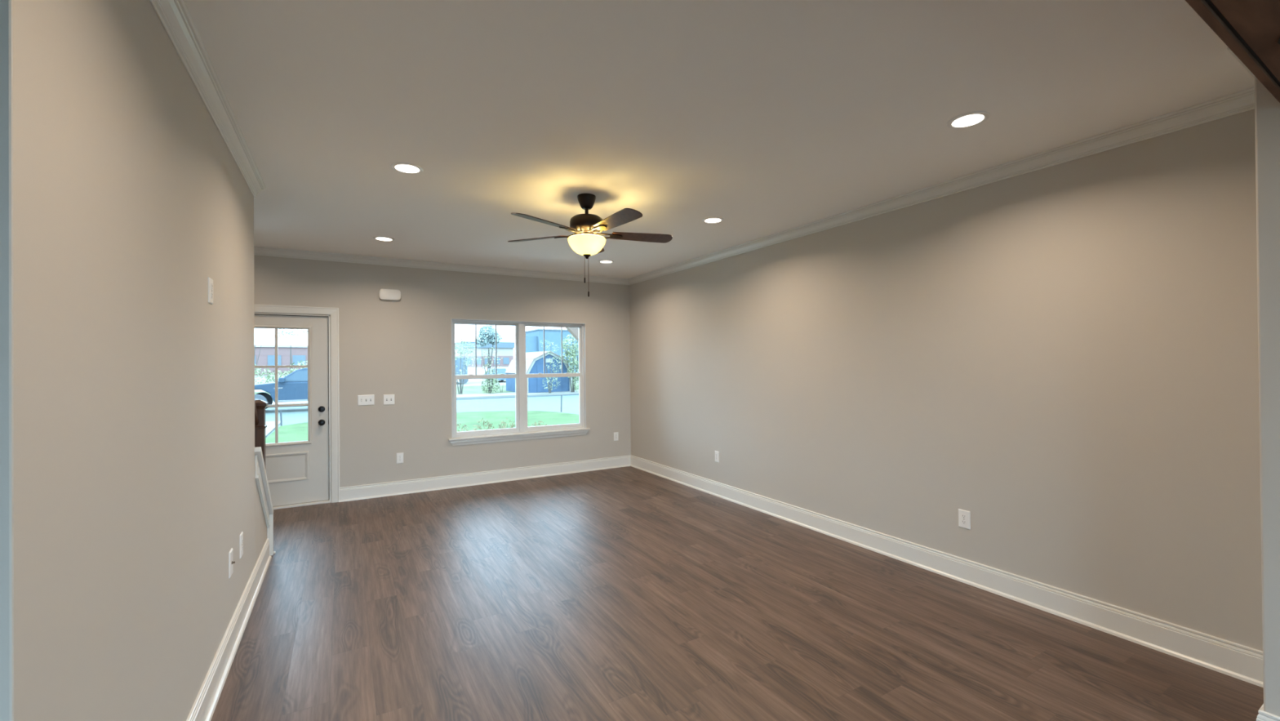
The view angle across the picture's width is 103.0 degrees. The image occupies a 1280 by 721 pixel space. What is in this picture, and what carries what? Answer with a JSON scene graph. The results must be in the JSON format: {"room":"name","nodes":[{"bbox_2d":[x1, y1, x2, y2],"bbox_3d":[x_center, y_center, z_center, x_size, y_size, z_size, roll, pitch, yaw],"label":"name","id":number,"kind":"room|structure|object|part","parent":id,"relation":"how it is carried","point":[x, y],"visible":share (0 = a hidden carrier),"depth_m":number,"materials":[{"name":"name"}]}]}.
{"room":"empty living room","nodes":[
{"label":"empty living room","id":0,"kind":"room"},
{"bbox_2d":[0,0,266,720],"bbox_3d":[-2.105,0.165,2.458,0.115,2.740,3.600,0,0,-30],"label":"wall","id":1,"kind":"structure","parent":0,"point":[127,395],"depth_m":1.36,"materials":[{"name":"beige paint"}]},
{"bbox_2d":[149,0,266,197],"bbox_3d":[-1.869,-1.168,2.224,0.068,0.081,2.935,0,0,-30],"label":"trim","id":2,"kind":"structure","parent":1,"relation":"attached to","point":[175,16],"depth_m":2.11,"materials":[{"name":"white wood"}]},
{"bbox_2d":[208,276,213,304],"bbox_3d":[-1.955,-0.317,2.319,0.009,0.115,0.076,0,0,-30],"label":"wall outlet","id":3,"kind":"object","parent":1,"relation":"attached to","point":[210,280],"visible":1,"depth_m":2.31,"materials":[{"name":"white plastic"}]},
{"bbox_2d":[186,537,271,720],"bbox_3d":[-2.010,1.457,2.451,0.030,0.155,3.575,0,0,-30],"label":"baseboard","id":4,"kind":"structure","parent":1,"relation":"attached to","point":[205,704],"depth_m":2.58,"materials":[{"name":"white wood"}]},
{"bbox_2d":[228,547,235,577],"bbox_3d":[-2.168,1.075,2.708,0.020,0.135,0.076,0,0,-30],"label":"cable jack plate","id":5,"kind":"object","parent":1,"relation":"attached to","point":[230,553],"visible":1,"depth_m":2.68,"materials":[{"name":"white plastic"}]},
{"bbox_3d":[-2.173,1.075,2.704,0.006,0.135,0.076,0,0,-30],"label":"plate","id":6,"kind":"part","parent":5,"relation":"part of","materials":[{"name":"white plastic"}]},
{"bbox_2d":[239,531,243,558],"bbox_3d":[-2.333,1.080,2.981,0.009,0.135,0.080,0,0,-30],"label":"wall outlet","id":7,"kind":"object","parent":1,"relation":"attached to","point":[241,536],"visible":1,"depth_m":2.96,"materials":[{"name":"white plastic"}]},
{"bbox_2d":[254,454,270,540],"bbox_3d":[-2.772,1.098,3.744,0.018,0.899,0.630,0,0,-30],"label":"trim","id":8,"kind":"structure","parent":1,"relation":"attached to","point":[260,484],"depth_m":3.69,"materials":[{"name":"white wood"}]},
{"bbox_2d":[254,446,273,555],"bbox_3d":[-2.832,1.071,3.730,0.170,0.955,0.715,0,0,-30],"label":"trim","id":9,"kind":"structure","parent":1,"relation":"attached to","point":[258,451],"depth_m":3.84,"materials":[{"name":"white wood"}]},
{"bbox_2d":[253,254,631,502],"bbox_3d":[-2.454,0.189,6.258,5.535,2.740,0.160,0,0,-30],"label":"wall","id":10,"kind":"structure","parent":0,"point":[402,348],"depth_m":6.10,"materials":[{"name":"beige paint"}]},
{"bbox_2d":[254,312,330,509],"bbox_3d":[-3.860,0.536,5.412,0.970,2.060,0.201,0,0,-30],"label":"door","id":11,"kind":"structure","parent":10,"relation":"in","point":[298,473],"depth_m":5.52,"materials":[{"name":"white paint"}]},
{"bbox_3d":[-3.846,0.268,5.380,0.626,1.275,0.014,0,0,-30],"label":"lite frame","id":12,"kind":"part","parent":11,"relation":"part of","materials":[{"name":"glass"}]},
{"bbox_3d":[-3.838,1.139,5.378,0.570,0.308,0.010,0,0,-30],"label":"raised panel","id":13,"kind":"part","parent":11,"relation":"part of","materials":[{"name":"white paint"}]},
{"bbox_3d":[-3.478,0.679,5.558,0.066,0.066,0.071,0,0,-30],"label":"knob","id":14,"kind":"part","parent":11,"relation":"part of","materials":[{"name":"black metal"}]},
{"bbox_2d":[253,304,339,502],"bbox_3d":[-3.825,0.492,5.351,1.142,2.146,0.022,0,0,-30],"label":"trim","id":15,"kind":"structure","parent":10,"relation":"attached to","point":[333,312],"depth_m":5.61,"materials":[{"name":"white wood"}]},
{"bbox_2d":[357,394,374,405],"bbox_3d":[-3.107,0.450,5.771,0.165,0.118,0.019,0,0,-30],"label":"light switch","id":16,"kind":"object","parent":10,"relation":"attached to","point":[362,400],"visible":1,"depth_m":5.77,"materials":[{"name":"white plastic"}]},
{"bbox_2d":[383,394,394,404],"bbox_3d":[-2.904,0.453,5.889,0.118,0.118,0.019,0,0,-30],"label":"light switch","id":17,"kind":"object","parent":10,"relation":"attached to","point":[388,399],"visible":1,"depth_m":5.89,"materials":[{"name":"white plastic"}]},
{"bbox_2d":[378,288,400,300],"bbox_3d":[-2.895,-0.761,5.891,0.230,0.126,0.046,0,0,-30],"label":"door chime","id":18,"kind":"object","parent":10,"relation":"attached to","point":[384,294],"visible":1,"depth_m":5.87,"materials":[{"name":"white plastic"}]},
{"bbox_2d":[396,452,403,463],"bbox_3d":[-2.805,1.140,5.946,0.075,0.122,0.009,0,0,-30],"label":"wall outlet","id":19,"kind":"object","parent":10,"relation":"attached to","point":[399,455],"visible":1,"depth_m":5.94,"materials":[{"name":"white plastic"}]},
{"bbox_2d":[253,245,629,284],"bbox_3d":[-2.416,-1.141,6.162,5.275,0.081,0.068,0,0,-30],"label":"trim","id":20,"kind":"structure","parent":10,"relation":"attached to","point":[258,251],"depth_m":6.07,"materials":[{"name":"white wood"}]},
{"bbox_2d":[338,454,631,502],"bbox_3d":[-1.728,1.478,6.557,3.710,0.155,0.030,0,0,-30],"label":"baseboard","id":21,"kind":"structure","parent":10,"relation":"attached to","point":[425,484],"depth_m":6.36,"materials":[{"name":"white wood"}]},
{"bbox_2d":[448,318,590,445],"bbox_3d":[-1.560,0.263,6.736,1.879,1.560,0.172,0,0,-30],"label":"window","id":22,"kind":"structure","parent":10,"relation":"in","point":[522,432],"depth_m":6.73,"materials":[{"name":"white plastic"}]},
{"bbox_3d":[-1.983,-0.130,6.555,0.829,0.714,0.025,0,0,-30],"label":"sash","id":23,"kind":"part","parent":22,"relation":"part of","materials":[{"name":"white plastic"}]},
{"bbox_3d":[-1.964,0.561,6.527,0.829,0.752,0.027,0,0,-30],"label":"sash","id":24,"kind":"part","parent":22,"relation":"part of","materials":[{"name":"white plastic"}]},
{"bbox_3d":[-1.536,0.962,6.699,1.879,0.020,0.097,0,0,-30],"label":"sill","id":25,"kind":"part","parent":22,"relation":"part of","materials":[{"name":"white wood"}]},
{"bbox_3d":[-1.200,-0.134,7.012,0.835,0.714,0.025,0,0,-30],"label":"sash","id":26,"kind":"part","parent":22,"relation":"part of","materials":[{"name":"white plastic"}]},
{"bbox_3d":[-1.180,0.557,6.984,0.835,0.752,0.027,0,0,-30],"label":"sash","id":27,"kind":"part","parent":22,"relation":"part of","materials":[{"name":"white plastic"}]},
{"bbox_2d":[613,431,618,440],"bbox_3d":[-0.346,1.101,7.378,0.075,0.122,0.009,0,0,-30],"label":"wall outlet","id":28,"kind":"object","parent":10,"relation":"attached to","point":[615,433],"visible":1,"depth_m":7.37,"materials":[{"name":"white plastic"}]},
{"bbox_2d":[565,327,578,342],"bbox_3d":[-1.154,0.538,8.881,0.900,2.750,0.140,0,0,-30],"label":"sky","id":29,"kind":"structure","parent":0,"point":[574,331],"depth_m":8.85,"materials":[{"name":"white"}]},
{"bbox_2d":[184,0,1254,278],"bbox_3d":[0.316,-1.298,1.831,7.800,0.140,10.624,0,0,-30],"label":"ceiling","id":30,"kind":"structure","parent":0,"point":[764,117],"depth_m":2.42,"materials":[{"name":"white paint"}]},
{"bbox_2d":[373,235,395,241],"bbox_3d":[-2.497,-1.184,4.963,0.188,0.007,0.188,0,0,-30],"label":"recessed light","id":31,"kind":"object","parent":30,"relation":"in","point":[378,237],"visible":1,"depth_m":4.96,"materials":[{"name":"white plastic"}]},
{"bbox_2d":[376,237,391,240],"bbox_3d":[-2.497,-1.185,4.963,0.144,0.002,0.144,0,0,-30],"label":"diffuser","id":32,"kind":"object","parent":31,"relation":"attached to","point":[377,238],"depth_m":4.96,"materials":[{"name":"white"}]},
{"bbox_2d":[391,162,423,173],"bbox_3d":[-1.459,-1.202,3.191,0.188,0.007,0.188,0,0,-30],"label":"recessed light","id":33,"kind":"object","parent":30,"relation":"in","point":[403,167],"visible":1,"depth_m":3.18,"materials":[{"name":"white plastic"}]},
{"bbox_2d":[395,164,419,173],"bbox_3d":[-1.459,-1.204,3.191,0.144,0.002,0.144,0,0,-30],"label":"diffuser","id":34,"kind":"object","parent":33,"relation":"attached to","point":[401,168],"depth_m":3.19,"materials":[{"name":"white"}]},
{"bbox_2d":[507,193,672,296],"bbox_3d":[-0.360,-0.841,3.725,1.272,0.742,1.241,0,0,-30],"label":"ceiling fan","id":35,"kind":"object","parent":30,"relation":"hanging from","point":[586,241],"visible":1,"depth_m":3.67,"materials":[{"name":"brown wood"}]},
{"bbox_3d":[-0.792,-0.931,3.900,0.480,0.034,0.134,-1,0,20],"label":"blade","id":36,"kind":"part","parent":35,"relation":"part of","materials":[{"name":"brown wood"}]},
{"bbox_3d":[-0.653,-0.935,3.420,0.134,0.034,0.480,-1,0,38],"label":"blade","id":37,"kind":"part","parent":35,"relation":"part of","materials":[{"name":"brown wood"}]},
{"bbox_3d":[-0.392,-0.838,3.756,0.278,0.123,0.278,0,0,-30],"label":"lamp shade","id":38,"kind":"part","parent":35,"relation":"part of","materials":[{"name":"beige glass"}]},
{"bbox_3d":[-0.153,-0.939,3.405,0.134,0.034,0.480,0,0,-34],"label":"blade","id":39,"kind":"part","parent":35,"relation":"part of","materials":[{"name":"brown wood"}]},
{"bbox_3d":[0.016,-0.938,3.875,0.480,0.034,0.134,0,0,-16],"label":"blade","id":40,"kind":"part","parent":35,"relation":"part of","materials":[{"name":"brown wood"}]},
{"bbox_2d":[598,259,613,263],"bbox_3d":[-0.409,-1.194,6.162,0.188,0.007,0.188,0,0,-30],"label":"recessed light","id":41,"kind":"object","parent":30,"relation":"in","point":[604,261],"visible":1,"depth_m":6.15,"materials":[{"name":"white plastic"}]},
{"bbox_2d":[702,217,724,223],"bbox_3d":[0.632,-1.212,4.409,0.188,0.007,0.188,0,0,-30],"label":"recessed light","id":42,"kind":"object","parent":30,"relation":"in","point":[709,220],"visible":1,"depth_m":4.40,"materials":[{"name":"white plastic"}]},
{"bbox_2d":[704,217,720,222],"bbox_3d":[0.632,-1.214,4.409,0.144,0.002,0.144,0,0,-30],"label":"diffuser","id":43,"kind":"object","parent":42,"relation":"attached to","point":[707,220],"depth_m":4.41,"materials":[{"name":"white plastic"}]},
{"bbox_2d":[946,111,990,128],"bbox_3d":[1.684,-1.231,2.613,0.188,0.007,0.188,0,0,-30],"label":"recessed light","id":44,"kind":"object","parent":30,"relation":"in","point":[969,119],"visible":1,"depth_m":2.60,"materials":[{"name":"white plastic"}]},
{"bbox_2d":[951,114,984,127],"bbox_3d":[1.684,-1.232,2.613,0.144,0.002,0.144,0,0,-30],"label":"diffuser","id":45,"kind":"object","parent":44,"relation":"attached to","point":[964,120],"depth_m":2.61,"materials":[{"name":"white"}]},
{"bbox_2d":[1185,0,1279,102],"bbox_3d":[0.464,-1.088,0.605,4.660,0.296,0.294,0,0,-30],"label":"ceiling beam","id":46,"kind":"structure","parent":30,"relation":"attached to","point":[1250,28],"depth_m":1.47,"materials":[{"name":"brown wood"}]},
{"bbox_2d":[1226,47,1254,78],"bbox_3d":[2.617,-1.204,2.148,0.615,0.081,0.068,0,0,-30],"label":"trim","id":47,"kind":"structure","parent":46,"relation":"attached to","point":[1228,48],"depth_m":2.10,"materials":[{"name":"white"}]},
{"bbox_2d":[210,466,1263,720],"bbox_3d":[0.339,1.572,1.815,7.800,0.120,10.624,0,0,-30],"label":"floor","id":48,"kind":"structure","parent":0,"point":[627,593],"depth_m":2.88,"materials":[{"name":"brown wood"}]},
{"bbox_2d":[254,399,267,466],"bbox_3d":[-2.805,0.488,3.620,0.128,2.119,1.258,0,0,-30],"label":"newel post","id":49,"kind":"object","parent":48,"relation":"on","point":[260,406],"visible":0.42,"depth_m":4.09,"materials":[{"name":"brown wood"}]},
{"bbox_3d":[-2.805,-0.030,3.566,0.078,1.085,1.155,0,0,-30],"label":"handrail","id":50,"kind":"part","parent":49,"relation":"part of","materials":[{"name":"brown wood"}]},
{"bbox_2d":[629,109,1262,650],"bbox_3d":[1.444,0.150,4.924,0.140,2.740,6.069,0,0,-30],"label":"wall","id":51,"kind":"structure","parent":0,"point":[1064,357],"depth_m":3.17,"materials":[{"name":"beige paint"}]},
{"bbox_2d":[715,450,719,462],"bbox_3d":[0.871,1.088,5.768,0.009,0.122,0.075,0,0,-30],"label":"wall outlet","id":52,"kind":"object","parent":51,"relation":"attached to","point":[717,453],"visible":1,"depth_m":5.76,"materials":[{"name":"white plastic"}]},
{"bbox_2d":[627,87,1254,284],"bbox_3d":[1.343,-1.179,4.879,0.068,0.081,6.069,0,0,-30],"label":"trim","id":53,"kind":"structure","parent":51,"relation":"attached to","point":[1242,101],"depth_m":3.16,"materials":[{"name":"white"}]},
{"bbox_2d":[630,454,1263,687],"bbox_3d":[1.381,1.443,4.874,0.030,0.155,6.069,0,0,-30],"label":"baseboard","id":54,"kind":"structure","parent":51,"relation":"attached to","point":[1234,660],"depth_m":3.15,"materials":[{"name":"white wood"}]},
{"bbox_2d":[958,508,970,529],"bbox_3d":[2.210,1.081,3.469,0.009,0.122,0.076,0,0,-30],"label":"wall outlet","id":55,"kind":"object","parent":51,"relation":"attached to","point":[964,516],"visible":1,"depth_m":3.46,"materials":[{"name":"white plastic"}]},
{"bbox_2d":[960,513,966,518],"bbox_3d":[2.207,1.062,3.467,0.002,0.028,0.034,0,0,-30],"label":"socket","id":56,"kind":"object","parent":55,"relation":"attached to","point":[962,515],"depth_m":3.47,"materials":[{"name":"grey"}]},
{"bbox_2d":[1254,75,1279,716],"bbox_3d":[3.323,0.120,2.284,1.960,2.740,0.385,0,0,-30],"label":"wall","id":57,"kind":"structure","parent":0,"point":[1267,108],"depth_m":1.93,"materials":[{"name":"beige paint"}]},
{"bbox_2d":[1256,703,1263,718],"bbox_3d":[2.635,1.418,2.110,0.645,0.155,0.030,0,0,-30],"label":"baseboard","id":58,"kind":"structure","parent":57,"relation":"attached to","point":[1261,708],"depth_m":1.96,"materials":[{"name":"white wood"}]},
{"bbox_2d":[1256,710,1279,720],"bbox_3d":[2.473,1.417,1.776,0.030,0.155,0.445,0,0,-30],"label":"baseboard","id":59,"kind":"structure","parent":57,"relation":"attached to","point":[1264,715],"depth_m":1.94,"materials":[{"name":"white wood"}]},
{"label":"outside","id":60,"kind":"structure","parent":0,"visible":0},
{"bbox_2d":[271,390,578,404],"bbox_3d":[-6.578,2.047,31.184,100.000,0.130,2.850,0,0,-30],"label":"curb","id":61,"kind":"object","parent":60,"point":[512,393],"visible":0.12,"depth_m":29.52,"materials":[{"name":"concrete"}]},
{"bbox_2d":[477,346,502,393],"bbox_3d":[-9.188,0.627,31.199,1.501,2.949,1.608,0,0,-9],"label":"tree","id":62,"kind":"object","parent":61,"relation":"on","point":[487,381],"visible":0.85,"depth_m":31.14,"materials":[{"name":"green plant"}]},
{"bbox_2d":[504,351,573,392],"bbox_3d":[-6.785,0.760,33.743,3.105,2.674,4.400,0,0,-31],"label":"garden shed","id":63,"kind":"object","parent":61,"relation":"on","point":[534,360],"visible":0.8,"depth_m":32.02,"materials":[{"name":"blue"}]},
{"bbox_3d":[-5.689,0.769,31.934,3.000,2.620,0.050,0,0,-31],"label":"corner trim","id":64,"kind":"part","parent":63,"relation":"part of","materials":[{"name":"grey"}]},
{"bbox_2d":[546,358,552,362],"bbox_3d":[-5.701,0.004,31.947,0.440,0.250,0.050,0,0,-31],"label":"vent","id":65,"kind":"object","parent":63,"relation":"attached to","point":[547,359],"depth_m":31.92,"materials":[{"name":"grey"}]},
{"bbox_3d":[-5.694,1.129,31.945,1.600,1.700,0.040,0,0,-31],"label":"double door","id":66,"kind":"part","parent":63,"relation":"part of","materials":[{"name":"blue wood"}]},
{"bbox_2d":[540,338,561,393],"bbox_3d":[-5.377,0.314,30.798,1.439,3.317,1.011,0,0,-30],"label":"tree","id":67,"kind":"object","parent":61,"relation":"on","point":[547,346],"visible":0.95,"depth_m":30.71,"materials":[{"name":"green plant"}]},
{"bbox_2d":[559,333,578,391],"bbox_3d":[-4.057,0.133,31.603,2.038,3.693,1.350,0,0,-30],"label":"tree","id":68,"kind":"object","parent":61,"relation":"on","point":[574,362],"visible":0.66,"depth_m":31.43,"materials":[{"name":"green plant"}]},
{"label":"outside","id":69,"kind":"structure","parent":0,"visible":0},
{"bbox_2d":[265,420,280,436],"bbox_3d":[-11.239,2.007,9.579,6.200,0.042,14.100,0,0,-30],"label":"gravel drive","id":70,"kind":"structure","parent":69,"point":[270,427],"depth_m":15.54,"materials":[{"name":"stone"}]},
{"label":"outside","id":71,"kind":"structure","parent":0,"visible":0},
{"bbox_2d":[254,382,578,400],"bbox_3d":[-2.025,2.072,43.237,280.000,0.040,13.600,0,0,-30],"label":"field","id":72,"kind":"structure","parent":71,"point":[466,389],"depth_m":36.01,"materials":[{"name":"green plant"}]},
{"bbox_2d":[254,360,307,383],"bbox_3d":[-25.187,1.061,36.245,7.174,2.433,2.130,0,0,-30],"label":"hedge","id":73,"kind":"object","parent":72,"relation":"on","point":[268,377],"visible":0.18,"depth_m":35.77,"materials":[{"name":"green plant"}]},
{"bbox_2d":[454,338,475,394],"bbox_3d":[-10.765,0.364,30.635,1.905,3.404,1.411,0,0,-30],"label":"tree","id":74,"kind":"object","parent":72,"relation":"on","point":[460,352],"visible":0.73,"depth_m":30.61,"materials":[{"name":"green plant"}]},
{"bbox_2d":[480,382,503,391],"bbox_3d":[-9.702,1.765,33.031,1.078,0.658,1.501,-1,0,36],"label":"bush","id":75,"kind":"object","parent":72,"relation":"on","point":[493,383],"visible":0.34,"depth_m":33.09,"materials":[{"name":"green plant"}]},
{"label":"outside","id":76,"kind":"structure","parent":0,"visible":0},
{"bbox_3d":[-0.812,1.878,9.260,11.300,0.030,3.346,0,0,-30],"label":"gravel","id":77,"kind":"object","parent":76,"visible":0},
{"bbox_2d":[456,422,471,431],"bbox_3d":[-2.919,1.446,8.233,0.440,0.857,0.371,0,0,-30],"label":"shrub","id":78,"kind":"object","parent":77,"relation":"on","point":[457,425],"visible":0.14,"depth_m":8.27,"materials":[{"name":"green plant"}]},
{"bbox_2d":[472,417,493,430],"bbox_3d":[-2.623,1.415,8.528,0.418,0.917,0.396,0,0,-30],"label":"shrub","id":79,"kind":"object","parent":77,"relation":"on","point":[484,422],"visible":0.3,"depth_m":8.52,"materials":[{"name":"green plant"}]},
{"bbox_2d":[497,417,515,428],"bbox_3d":[-2.281,1.435,8.726,0.426,0.876,0.376,0,0,-30],"label":"shrub","id":80,"kind":"object","parent":77,"relation":"on","point":[502,422],"visible":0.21,"depth_m":8.70,"materials":[{"name":"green plant"}]},
{"bbox_2d":[530,420,546,426],"bbox_3d":[-1.768,1.461,8.898,0.438,0.818,0.383,0,0,-30],"label":"shrub","id":81,"kind":"object","parent":77,"relation":"on","point":[539,423],"visible":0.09,"depth_m":8.89,"materials":[{"name":"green plant"}]},
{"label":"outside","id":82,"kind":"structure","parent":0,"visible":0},
{"bbox_2d":[265,410,579,443],"bbox_3d":[-3.251,1.953,13.825,11.720,0.050,13.700,0,0,-30],"label":"lawn","id":83,"kind":"structure","parent":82,"point":[294,432],"depth_m":16.27,"materials":[{"name":"green plant"}]},
{"bbox_2d":[280,411,282,425],"bbox_3d":[-11.011,1.795,15.615,0.044,0.470,0.024,-2,0,-30],"label":"marker stake","id":84,"kind":"object","parent":83,"relation":"on","point":[281,417],"visible":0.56,"depth_m":15.60,"materials":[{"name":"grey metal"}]},
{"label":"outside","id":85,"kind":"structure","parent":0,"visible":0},
{"bbox_2d":[254,366,578,391],"bbox_3d":[-59.446,1.948,141.842,280.000,2.346,215.000,0,0,-30],"label":"lot","id":86,"kind":"structure","parent":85,"point":[471,382],"depth_m":55.06,"materials":[{"name":"concrete"}]},
{"bbox_2d":[254,330,267,372],"bbox_3d":[-36.734,-0.780,48.042,2.612,5.710,1.231,0,0,-30],"label":"tree","id":87,"kind":"object","parent":86,"relation":"on","point":[256,331],"visible":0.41,"depth_m":48.27,"materials":[{"name":"grey plant"}]},
{"bbox_2d":[254,345,307,375],"bbox_3d":[-52.925,0.071,74.489,15.900,4.150,12.400,0,0,-30],"label":"brick building","id":88,"kind":"structure","parent":86,"relation":"on","point":[299,353],"depth_m":69.68,"materials":[{"name":"red brick"}]},
{"bbox_2d":[272,328,307,373],"bbox_3d":[-39.720,-0.967,57.882,3.417,6.030,1.818,0,0,-30],"label":"tree","id":89,"kind":"object","parent":86,"relation":"on","point":[284,331],"visible":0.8,"depth_m":57.82,"materials":[{"name":"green plant"}]},
{"bbox_2d":[454,357,468,383],"bbox_3d":[-18.081,0.954,48.642,2.300,2.424,4.520,0,0,-30],"label":"box truck","id":90,"kind":"object","parent":86,"relation":"on","point":[456,362],"visible":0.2,"depth_m":47.06,"materials":[{"name":"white metal"}]},
{"bbox_2d":[454,341,515,366],"bbox_3d":[-41.543,-1.475,131.935,14.000,6.200,14.800,0,0,-30],"label":"building","id":91,"kind":"structure","parent":86,"relation":"on","point":[504,349],"depth_m":126.74,"materials":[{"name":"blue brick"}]},
{"bbox_2d":[474,324,502,368],"bbox_3d":[-25.262,-2.058,84.861,4.699,7.911,3.284,0,0,-30],"label":"tree","id":92,"kind":"object","parent":86,"relation":"on","point":[484,337],"visible":0.95,"depth_m":84.23,"materials":[{"name":"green plant"}]},
{"bbox_2d":[484,368,506,381],"bbox_3d":[-14.447,1.485,51.846,1.750,1.350,4.230,0,0,-30],"label":"parked car","id":93,"kind":"object","parent":86,"relation":"on","point":[501,371],"visible":0.27,"depth_m":51.29,"materials":[{"name":"blue"}]},
{"bbox_2d":[525,328,578,377],"bbox_3d":[-9.604,-0.707,64.774,12.600,6.000,6.600,0,0,-30],"label":"warehouse","id":94,"kind":"structure","parent":86,"relation":"on","point":[534,338],"depth_m":60.51,"materials":[{"name":"blue"}]},
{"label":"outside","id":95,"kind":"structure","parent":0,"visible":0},
{"bbox_2d":[265,395,579,438],"bbox_3d":[24.972,1.666,-3.124,280.000,0.001,89.500,0,0,-30],"label":"road","id":96,"kind":"structure","parent":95,"point":[570,404],"depth_m":22.58,"materials":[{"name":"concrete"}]},
{"bbox_2d":[254,368,307,408],"bbox_3d":[-14.028,1.195,22.023,5.890,1.790,2.160,0,0,-30],"label":"car","id":97,"kind":"object","parent":96,"relation":"on","point":[293,387],"visible":0.23,"depth_m":20.88,"materials":[{"name":"blue paint"}]},
{"bbox_2d":[278,377,284,382],"bbox_3d":[-14.505,0.796,20.603,0.200,0.200,0.180,0,0,-30],"label":"mirror","id":98,"kind":"object","parent":97,"relation":"attached to","point":[280,380],"depth_m":20.54,"materials":[{"name":"blue paint"}]},
{"bbox_2d":[272,394,578,407],"bbox_3d":[-5.797,2.085,29.844,100.000,0.025,0.250,0,0,-30],"label":"curb","id":99,"kind":"object","parent":96,"relation":"on","point":[564,394],"visible":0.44,"depth_m":28.48,"materials":[{"name":"grey concrete"}]},
{"bbox_2d":[560,395,562,412],"bbox_3d":[-3.032,1.659,19.626,0.045,0.660,0.024,2,-1,-30],"label":"marker stake","id":100,"kind":"object","parent":96,"relation":"on","point":[561,395],"visible":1,"depth_m":19.61,"materials":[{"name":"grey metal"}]}
]}

